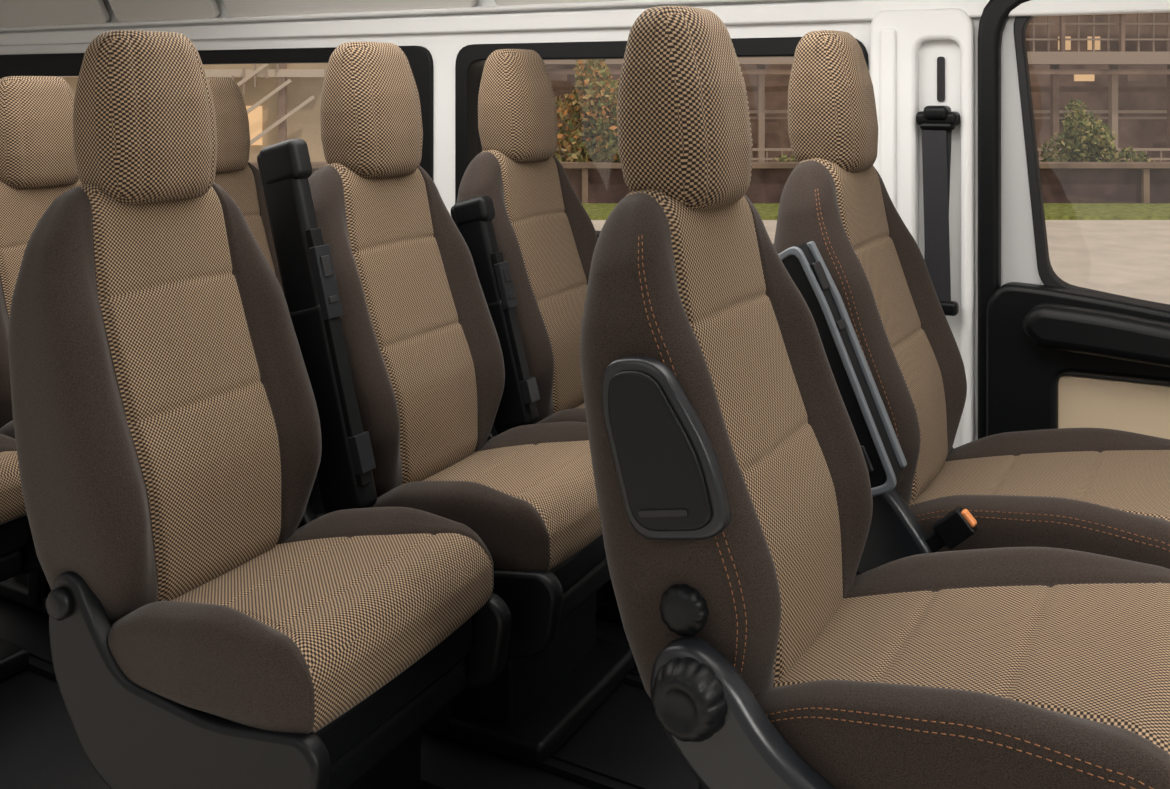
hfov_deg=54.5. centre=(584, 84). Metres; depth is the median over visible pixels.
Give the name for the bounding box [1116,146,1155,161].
shrub
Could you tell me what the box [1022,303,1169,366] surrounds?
armrest
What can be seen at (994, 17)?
seal
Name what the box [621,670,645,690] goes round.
rail
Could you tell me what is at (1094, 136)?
shrub
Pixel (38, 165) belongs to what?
seat
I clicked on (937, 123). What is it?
belt
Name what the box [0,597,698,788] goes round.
floor
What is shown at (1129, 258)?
ground
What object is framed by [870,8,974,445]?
pillar
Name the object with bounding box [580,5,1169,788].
seat
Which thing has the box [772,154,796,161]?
shrub
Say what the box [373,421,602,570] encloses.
cushion
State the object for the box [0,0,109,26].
panel
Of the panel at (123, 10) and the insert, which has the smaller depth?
the insert
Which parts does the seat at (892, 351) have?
armrest trim, armrest, backrest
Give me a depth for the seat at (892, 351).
1.87 m
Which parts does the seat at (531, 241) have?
armrest, armrest rail, backrest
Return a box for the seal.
[978,0,1029,438]
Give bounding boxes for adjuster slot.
[937,57,944,101]
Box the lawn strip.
[581,203,1169,219]
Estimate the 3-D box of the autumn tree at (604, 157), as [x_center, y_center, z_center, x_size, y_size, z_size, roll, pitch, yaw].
[0.453,1.057,15.807,1.567,1.453,1.248,0,0,0]
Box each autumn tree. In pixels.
[554,59,620,161]
[562,114,619,161]
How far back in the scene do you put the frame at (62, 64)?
3.94 m
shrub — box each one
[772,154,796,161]
[1039,99,1119,161]
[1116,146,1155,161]
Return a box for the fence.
[249,162,1169,202]
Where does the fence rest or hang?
on the ground
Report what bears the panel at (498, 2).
attached to the ceiling
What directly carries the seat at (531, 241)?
on the floor
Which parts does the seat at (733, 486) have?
armrest mount panel, armrest mount, lumbar knob, recliner knob, backrest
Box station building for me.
[60,12,1169,161]
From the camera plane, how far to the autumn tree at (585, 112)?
15.63 m
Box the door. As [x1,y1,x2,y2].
[1001,16,1169,384]
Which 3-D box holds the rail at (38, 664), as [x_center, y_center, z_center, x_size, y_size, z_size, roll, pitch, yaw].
[-0.982,1.064,2.076,3.200,0.012,0.030,0,0,31]
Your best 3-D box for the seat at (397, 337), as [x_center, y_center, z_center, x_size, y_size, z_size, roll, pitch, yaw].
[-0.213,0.495,2.024,0.579,1.151,0.506,0,0,28]
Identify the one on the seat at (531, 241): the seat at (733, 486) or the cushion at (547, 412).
the cushion at (547, 412)
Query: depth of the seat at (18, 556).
2.05 m
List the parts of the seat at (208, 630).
backrest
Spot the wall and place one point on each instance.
(444, 48)
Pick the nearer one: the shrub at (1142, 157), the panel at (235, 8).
the panel at (235, 8)
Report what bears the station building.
on the ground
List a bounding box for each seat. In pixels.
[0,76,81,614]
[0,434,42,680]
[8,30,511,788]
[207,77,323,517]
[257,42,635,765]
[451,49,621,622]
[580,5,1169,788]
[774,30,1169,574]
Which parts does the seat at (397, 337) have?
armrest, armrest rail, backrest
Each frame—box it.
[0,53,84,78]
[197,46,433,181]
[455,37,868,245]
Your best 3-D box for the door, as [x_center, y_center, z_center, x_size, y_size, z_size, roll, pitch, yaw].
[1.519,0.407,1.973,1.525,1.175,0.058,0,0,31]
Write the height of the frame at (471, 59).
0.528 m
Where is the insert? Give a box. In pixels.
[1058,375,1169,438]
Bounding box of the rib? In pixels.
[880,29,895,207]
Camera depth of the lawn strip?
14.16 m
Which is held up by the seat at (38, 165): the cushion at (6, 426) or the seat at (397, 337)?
the cushion at (6, 426)
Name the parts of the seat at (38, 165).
backrest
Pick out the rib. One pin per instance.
(887, 36)
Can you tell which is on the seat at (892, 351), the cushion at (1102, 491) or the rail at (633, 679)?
the cushion at (1102, 491)
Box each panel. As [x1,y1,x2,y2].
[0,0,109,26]
[108,0,219,21]
[223,0,476,16]
[494,0,620,5]
[987,282,1169,435]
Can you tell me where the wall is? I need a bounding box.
[0,0,979,447]
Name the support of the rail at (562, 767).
on the floor
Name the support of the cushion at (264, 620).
on the seat at (208, 630)
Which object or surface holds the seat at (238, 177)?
on the floor
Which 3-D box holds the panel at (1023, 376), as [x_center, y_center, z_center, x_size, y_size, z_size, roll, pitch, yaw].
[1.479,0.700,1.940,1.520,0.599,0.055,0,0,31]
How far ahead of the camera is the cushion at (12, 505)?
2.04 m
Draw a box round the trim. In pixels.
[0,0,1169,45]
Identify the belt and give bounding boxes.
[916,105,959,315]
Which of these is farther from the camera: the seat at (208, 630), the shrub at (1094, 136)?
the shrub at (1094, 136)
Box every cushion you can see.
[0,420,14,438]
[0,434,26,524]
[108,507,493,733]
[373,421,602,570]
[535,403,586,423]
[755,547,1169,788]
[908,428,1169,568]
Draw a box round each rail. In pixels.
[26,651,56,681]
[492,752,651,788]
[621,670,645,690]
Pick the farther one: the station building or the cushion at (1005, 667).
the station building
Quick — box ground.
[591,220,1169,303]
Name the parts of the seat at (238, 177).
backrest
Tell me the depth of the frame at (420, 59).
3.11 m
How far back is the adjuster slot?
2.40 m
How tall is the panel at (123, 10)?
0.182 m

